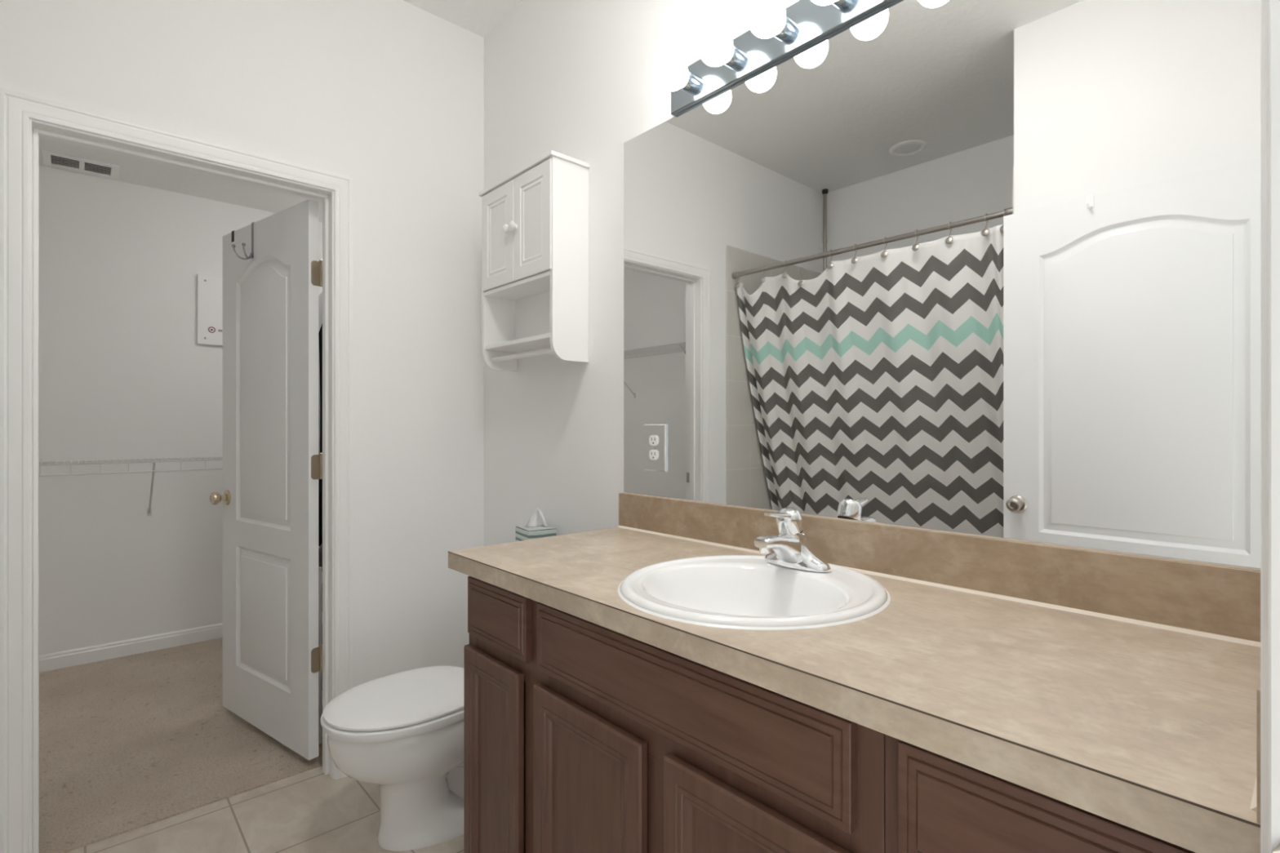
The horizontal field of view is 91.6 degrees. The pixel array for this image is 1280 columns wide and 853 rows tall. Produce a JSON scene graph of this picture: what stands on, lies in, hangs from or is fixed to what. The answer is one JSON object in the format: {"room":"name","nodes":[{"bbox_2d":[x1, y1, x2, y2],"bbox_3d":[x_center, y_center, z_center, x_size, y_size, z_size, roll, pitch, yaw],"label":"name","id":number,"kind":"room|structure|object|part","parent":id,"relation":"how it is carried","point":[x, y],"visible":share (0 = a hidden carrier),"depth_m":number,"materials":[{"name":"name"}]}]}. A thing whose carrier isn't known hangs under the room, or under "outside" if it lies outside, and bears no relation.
{"room":"bathroom","nodes":[
{"label":"bathroom","id":0,"kind":"room"},
{"bbox_2d":[39,164,322,655],"bbox_3d":[-2.539,-0.037,3.541,2.420,2.515,0.100,0,0,-42],"label":"wall","id":1,"kind":"structure","parent":0,"point":[125,374],"depth_m":3.31,"materials":[{"name":"white paint"}]},
{"bbox_2d":[39,622,222,672],"bbox_3d":[-2.502,1.175,3.500,2.220,0.083,0.012,0,0,-42],"label":"baseboard","id":2,"kind":"structure","parent":1,"relation":"attached to","point":[64,659],"depth_m":3.30,"materials":[{"name":"white wood"}]},
{"bbox_2d":[39,456,222,515],"bbox_3d":[-2.415,0.327,3.381,2.152,0.309,0.303,0,0,-42],"label":"wire shelf","id":3,"kind":"object","parent":1,"relation":"attached to","point":[149,509],"visible":0.44,"depth_m":3.17,"materials":[{"name":"white metal"}]},
{"bbox_3d":[-2.316,0.227,3.272,2.150,0.007,0.007,0,0,-42],"label":"rail","id":4,"kind":"part","parent":3,"relation":"part of","materials":[{"name":"white plastic"}]},
{"bbox_3d":[-2.316,0.177,3.272,2.150,0.007,0.007,0,0,-42],"label":"rail","id":5,"kind":"part","parent":3,"relation":"part of","materials":[{"name":"white plastic"}]},
{"bbox_2d":[197,273,222,346],"bbox_3d":[-2.356,-0.662,3.625,0.365,0.395,0.021,0,0,-42],"label":"access panel","id":6,"kind":"object","parent":1,"relation":"attached to","point":[210,287],"visible":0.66,"depth_m":3.54,"materials":[{"name":"white metal"}]},
{"bbox_2d":[39,137,322,222],"bbox_3d":[-1.918,-1.345,2.853,2.420,0.100,1.955,0,0,-42],"label":"ceiling","id":7,"kind":"structure","parent":0,"point":[131,171],"depth_m":3.30,"materials":[{"name":"white paint"}]},
{"bbox_2d":[41,149,119,178],"bbox_3d":[-2.756,-1.290,3.073,0.280,0.009,0.195,0,0,-42],"label":"ceiling vent","id":8,"kind":"object","parent":7,"relation":"in","point":[51,158],"visible":1,"depth_m":3.06,"materials":[{"name":"white plastic"}]},
{"bbox_2d":[0,0,484,687],"bbox_3d":[-1.486,-0.182,1.848,3.127,2.805,0.115,0,0,-42],"label":"wall","id":9,"kind":"structure","parent":0,"point":[386,95],"depth_m":2.25,"materials":[{"name":"white paint"}]},
{"bbox_2d":[0,87,352,852],"bbox_3d":[-1.335,0.172,1.897,0.875,2.096,0.016,0,0,-42],"label":"trim","id":10,"kind":"structure","parent":9,"relation":"attached to","point":[16,108],"depth_m":1.64,"materials":[{"name":"white wood"}]},
{"bbox_2d":[28,118,333,852],"bbox_3d":[-1.378,0.196,1.945,0.779,2.048,0.115,0,0,-42],"label":"trim","id":11,"kind":"structure","parent":9,"relation":"attached to","point":[37,129],"depth_m":1.77,"materials":[{"name":"white wood"}]},
{"bbox_2d":[209,199,322,759],"bbox_3d":[-1.457,0.189,2.433,0.747,1.990,0.156,0,0,36],"label":"door","id":12,"kind":"structure","parent":9,"relation":"in","point":[273,464],"depth_m":2.36,"materials":[{"name":"white paint"}]},
{"bbox_3d":[-1.746,0.297,2.584,0.066,0.066,0.060,0,0,36],"label":"knob","id":13,"kind":"part","parent":12,"relation":"part of","materials":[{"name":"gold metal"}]},
{"bbox_2d":[231,231,234,242],"bbox_3d":[-1.660,-0.721,2.609,0.020,0.174,0.086,0,0,36],"label":"strap","id":14,"kind":"object","parent":12,"relation":"hanging from","point":[233,232],"visible":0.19,"depth_m":2.57,"materials":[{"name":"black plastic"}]},
{"bbox_2d":[231,222,254,259],"bbox_3d":[-1.546,-0.732,2.455,0.033,0.152,0.108,0,0,36],"label":"hook","id":15,"kind":"object","parent":12,"relation":"hanging from","point":[251,255],"visible":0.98,"depth_m":2.46,"materials":[{"name":"silver metal"}]},
{"bbox_2d":[39,637,463,852],"bbox_3d":[-1.334,1.267,1.680,3.127,0.106,4.479,0,0,-42],"label":"floor","id":16,"kind":"structure","parent":0,"point":[127,743],"depth_m":2.16,"materials":[{"name":"beige carpet"}]},
{"bbox_2d":[318,566,322,743],"bbox_3d":[-1.114,0.877,2.713,0.619,0.674,0.343,0,0,-42],"label":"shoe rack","id":17,"kind":"object","parent":16,"relation":"on","point":[320,573],"visible":0.11,"depth_m":2.38,"materials":[{"name":"white"}]},
{"bbox_2d":[318,543,322,572],"bbox_3d":[-1.294,0.524,2.544,0.092,0.132,0.270,0,0,-42],"label":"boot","id":18,"kind":"object","parent":17,"relation":"on","point":[320,549],"visible":0.12,"depth_m":2.46,"materials":[{"name":"black leather"}]},
{"bbox_2d":[321,583,322,611],"bbox_3d":[-1.294,0.684,2.544,0.092,0.132,0.270,0,0,-42],"label":"boot","id":19,"kind":"object","parent":17,"relation":"on","point":[322,584],"visible":0.02,"depth_m":2.44,"materials":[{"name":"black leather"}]},
{"bbox_2d":[320,666,463,851],"bbox_3d":[-0.606,0.840,1.953,0.720,0.760,0.388,0,0,-42],"label":"toilet","id":20,"kind":"object","parent":16,"relation":"on","point":[402,733],"visible":0.41,"depth_m":1.78,"materials":[{"name":"white ceramic"}]},
{"bbox_3d":[-0.698,0.833,1.869,0.470,0.027,0.382,0,0,-42],"label":"seat","id":21,"kind":"part","parent":20,"relation":"part of","materials":[{"name":"white plastic"}]},
{"bbox_3d":[-0.697,0.807,1.870,0.461,0.018,0.370,0,0,-42],"label":"lid","id":22,"kind":"part","parent":20,"relation":"part of","materials":[{"name":"white plastic"}]},
{"bbox_2d":[515,508,556,541],"bbox_3d":[-0.354,0.369,2.115,0.100,0.181,0.120,0,0,-32],"label":"tissue box","id":23,"kind":"object","parent":20,"relation":"on","point":[536,527],"visible":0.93,"depth_m":2.10,"materials":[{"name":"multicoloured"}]},
{"bbox_2d":[463,576,884,852],"bbox_3d":[0.127,0.781,1.275,0.556,0.877,1.031,0,0,-42],"label":"vanity cabinet","id":24,"kind":"object","parent":16,"relation":"on","point":[581,735],"visible":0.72,"depth_m":1.02,"materials":[{"name":"brown wood"}]},
{"bbox_3d":[-0.328,0.804,1.376,0.016,0.581,0.242,0,0,-42],"label":"door","id":25,"kind":"part","parent":24,"relation":"part of","materials":[{"name":"brown wood"}]},
{"bbox_3d":[-0.314,0.416,1.366,0.018,0.131,0.256,0,0,-42],"label":"drawer","id":26,"kind":"part","parent":24,"relation":"part of","materials":[{"name":"brown wood"}]},
{"bbox_3d":[-0.101,0.804,1.125,0.016,0.581,0.319,0,0,-42],"label":"door","id":27,"kind":"part","parent":24,"relation":"part of","materials":[{"name":"brown wood"}]},
{"bbox_3d":[0.147,0.802,0.850,0.016,0.585,0.319,0,0,-42],"label":"door","id":28,"kind":"part","parent":24,"relation":"part of","materials":[{"name":"brown wood"}]},
{"bbox_2d":[448,492,1260,852],"bbox_3d":[0.216,0.271,1.174,0.561,0.144,1.419,0,0,-42],"label":"countertop","id":29,"kind":"structure","parent":24,"relation":"on","point":[1122,688],"depth_m":0.85,"materials":[{"name":"laminate"}]},
{"bbox_2d":[617,555,890,630],"bbox_3d":[0.209,0.365,1.175,0.515,0.150,0.484,0,0,-42],"label":"sink","id":30,"kind":"object","parent":29,"relation":"in","point":[739,592],"visible":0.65,"depth_m":1.25,"materials":[{"name":"white ceramic"}]},
{"bbox_2d":[754,506,831,572],"bbox_3d":[0.296,0.231,1.285,0.154,0.125,0.157,0,0,-42],"label":"faucet","id":31,"kind":"object","parent":29,"relation":"on","point":[790,547],"visible":1,"depth_m":1.27,"materials":[{"name":"silver metal"}]},
{"bbox_3d":[0.284,0.256,1.274,0.121,0.073,0.058,0,0,-42],"label":"spout","id":32,"kind":"part","parent":31,"relation":"part of","materials":[{"name":"silver metal"}]},
{"bbox_3d":[0.294,0.197,1.283,0.107,0.056,0.054,0,0,-42],"label":"handle","id":33,"kind":"part","parent":31,"relation":"part of","materials":[{"name":"silver metal"}]},
{"bbox_2d":[884,733,1195,852],"bbox_3d":[0.584,0.781,0.771,0.553,0.877,0.328,0,0,-42],"label":"base cabinet","id":34,"kind":"object","parent":16,"relation":"on","point":[935,802],"visible":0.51,"depth_m":0.63,"materials":[{"name":"brown wood"}]},
{"bbox_2d":[402,0,523,37],"bbox_3d":[-0.816,-1.635,0.830,2.756,0.100,2.524,0,0,-42],"label":"ceiling","id":35,"kind":"structure","parent":0,"point":[479,17],"depth_m":2.37,"materials":[{"name":"white paint"}]},
{"bbox_2d":[484,0,1260,568],"bbox_3d":[0.208,-0.182,1.678,0.100,2.805,2.409,0,0,-42],"label":"wall","id":36,"kind":"structure","parent":0,"point":[576,79],"depth_m":2.06,"materials":[{"name":"white paint"}]},
{"bbox_2d":[478,150,589,371],"bbox_3d":[-0.381,-0.529,2.128,0.168,0.642,0.470,0,0,-42],"label":"upper cabinet","id":37,"kind":"object","parent":36,"relation":"attached to","point":[535,219],"visible":1,"depth_m":2.02,"materials":[{"name":"white paint"}]},
{"bbox_3d":[-0.494,-0.660,2.177,0.016,0.344,0.220,0,0,-42],"label":"door","id":38,"kind":"part","parent":37,"relation":"part of","materials":[{"name":"white paint"}]},
{"bbox_3d":[-0.518,-0.521,2.301,0.139,0.627,0.014,0,0,-42],"label":"panel","id":39,"kind":"part","parent":37,"relation":"part of","materials":[{"name":"white paint"}]},
{"bbox_3d":[-0.448,-0.665,2.095,0.025,0.029,0.029,0,0,-42],"label":"knob","id":40,"kind":"part","parent":37,"relation":"part of","materials":[{"name":"white paint"}]},
{"bbox_3d":[-0.421,-0.665,2.066,0.025,0.029,0.029,0,0,-42],"label":"knob","id":41,"kind":"part","parent":37,"relation":"part of","materials":[{"name":"white paint"}]},
{"bbox_2d":[484,271,550,301],"bbox_3d":[-0.373,-0.478,2.136,0.130,0.014,0.426,0,0,-42],"label":"shelf","id":42,"kind":"object","parent":37,"relation":"attached to","point":[531,286],"depth_m":2.15,"materials":[{"name":"white paint"}]},
{"bbox_2d":[484,333,550,352],"bbox_3d":[-0.372,-0.285,2.137,0.127,0.014,0.426,0,0,-42],"label":"shelf","id":43,"kind":"object","parent":37,"relation":"attached to","point":[540,342],"depth_m":2.16,"materials":[{"name":"white paint"}]},
{"bbox_3d":[-0.345,-0.660,2.012,0.016,0.344,0.220,0,0,-42],"label":"door","id":44,"kind":"part","parent":37,"relation":"part of","materials":[{"name":"white paint"}]},
{"bbox_3d":[-0.374,-0.843,2.135,0.149,0.014,0.470,0,0,-42],"label":"panel","id":45,"kind":"part","parent":37,"relation":"part of","materials":[{"name":"white paint"}]},
{"bbox_3d":[-0.322,-0.542,2.182,0.008,0.585,0.426,0,0,-42],"label":"panel","id":46,"kind":"part","parent":37,"relation":"part of","materials":[{"name":"white paint"}]},
{"bbox_3d":[-0.223,-0.521,1.975,0.139,0.627,0.014,0,0,-42],"label":"panel","id":47,"kind":"part","parent":37,"relation":"part of","materials":[{"name":"white paint"}]},
{"bbox_2d":[656,0,898,115],"bbox_3d":[0.350,-0.911,1.345,0.134,0.106,0.900,0,0,-42],"label":"vanity light bar","id":48,"kind":"object","parent":36,"relation":"attached to","point":[776,33],"visible":1,"depth_m":1.46,"materials":[{"name":"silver metal"}]},
{"bbox_2d":[656,54,697,93],"bbox_3d":[0.094,-0.910,1.614,0.114,0.082,0.082,0,0,-42],"label":"bulb","id":49,"kind":"object","parent":48,"relation":"attached to","point":[673,73],"depth_m":1.59,"materials":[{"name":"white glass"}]},
{"bbox_2d":[698,26,742,69],"bbox_3d":[0.194,-0.910,1.504,0.114,0.082,0.082,0,0,-42],"label":"bulb","id":50,"kind":"object","parent":48,"relation":"attached to","point":[717,48],"depth_m":1.47,"materials":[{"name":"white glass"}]},
{"bbox_2d":[747,0,794,41],"bbox_3d":[0.293,-0.910,1.394,0.114,0.082,0.082,0,0,-42],"label":"bulb","id":51,"kind":"object","parent":48,"relation":"attached to","point":[769,20],"depth_m":1.37,"materials":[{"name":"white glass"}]},
{"bbox_2d":[811,0,853,9],"bbox_3d":[0.393,-0.910,1.283,0.114,0.082,0.082,0,0,-42],"label":"bulb","id":52,"kind":"object","parent":48,"relation":"attached to","point":[826,4],"depth_m":1.31,"materials":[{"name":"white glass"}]},
{"bbox_2d":[618,493,1260,642],"bbox_3d":[0.418,0.252,1.356,0.018,0.102,1.418,0,0,-42],"label":"backsplash","id":53,"kind":"structure","parent":36,"relation":"attached to","point":[1224,601],"depth_m":1.09,"materials":[{"name":"laminate"}]},
{"bbox_2d":[623,0,1260,568],"bbox_3d":[0.425,-0.329,1.358,0.005,1.054,1.408,0,0,-42],"label":"vanity mirror","id":54,"kind":"object","parent":36,"relation":"attached to","point":[990,268],"visible":1,"depth_m":1.15,"materials":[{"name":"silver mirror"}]},
{"bbox_2d":[644,424,666,471],"bbox_3d":[0.041,0.060,1.772,0.009,0.133,0.089,0,0,-42],"label":"wall outlet","id":55,"kind":"object","parent":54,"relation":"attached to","point":[655,435],"visible":1,"depth_m":1.76,"materials":[{"name":"white plastic"}]},
{"bbox_2d":[648,449,657,460],"bbox_3d":[0.039,0.081,1.770,0.003,0.029,0.034,0,0,-42],"label":"receptacle","id":56,"kind":"object","parent":55,"relation":"attached to","point":[653,454],"depth_m":1.77,"materials":[{"name":"grey plastic"}]},
{"bbox_2d":[648,435,657,445],"bbox_3d":[0.039,0.040,1.770,0.003,0.029,0.034,0,0,-42],"label":"receptacle","id":57,"kind":"object","parent":55,"relation":"attached to","point":[653,439],"depth_m":1.77,"materials":[{"name":"grey plastic"}]},
{"bbox_3d":[0.362,-0.183,0.272,1.556,2.805,0.115,0,0,-42],"label":"wall","id":58,"kind":"structure","parent":0,"visible":0},
{"bbox_2d":[1260,0,1279,852],"bbox_3d":[0.077,0.162,0.101,0.931,2.116,0.014,0,0,-42],"label":"trim","id":59,"kind":"structure","parent":58,"relation":"attached to","point":[1269,9],"depth_m":0.38,"materials":[{"name":"white wood"}]},
{"bbox_2d":[1271,843,1279,852],"bbox_3d":[0.119,0.182,0.058,0.865,2.075,0.124,0,0,-42],"label":"trim","id":60,"kind":"structure","parent":58,"relation":"attached to","point":[1277,850],"depth_m":0.37,"materials":[{"name":"white"}]},
{"bbox_3d":[-1.491,-0.830,3.171,0.028,0.027,1.853,0,0,-42],"label":"closet rod","id":61,"kind":"object","parent":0,"visible":0},
{"bbox_2d":[318,324,322,546],"bbox_3d":[-1.219,-0.166,2.870,0.496,1.372,0.133,0,0,-42],"label":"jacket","id":62,"kind":"object","parent":61,"relation":"hanging from","point":[320,334],"visible":0.07,"depth_m":2.71,"materials":[{"name":"black fabric"}]},
{"bbox_2d":[318,292,322,454],"bbox_3d":[-1.313,-0.316,2.974,0.496,1.072,0.133,0,0,-42],"label":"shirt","id":63,"kind":"object","parent":61,"relation":"hanging from","point":[320,296],"visible":0.02,"depth_m":2.82,"materials":[{"name":"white fabric"}]}
]}

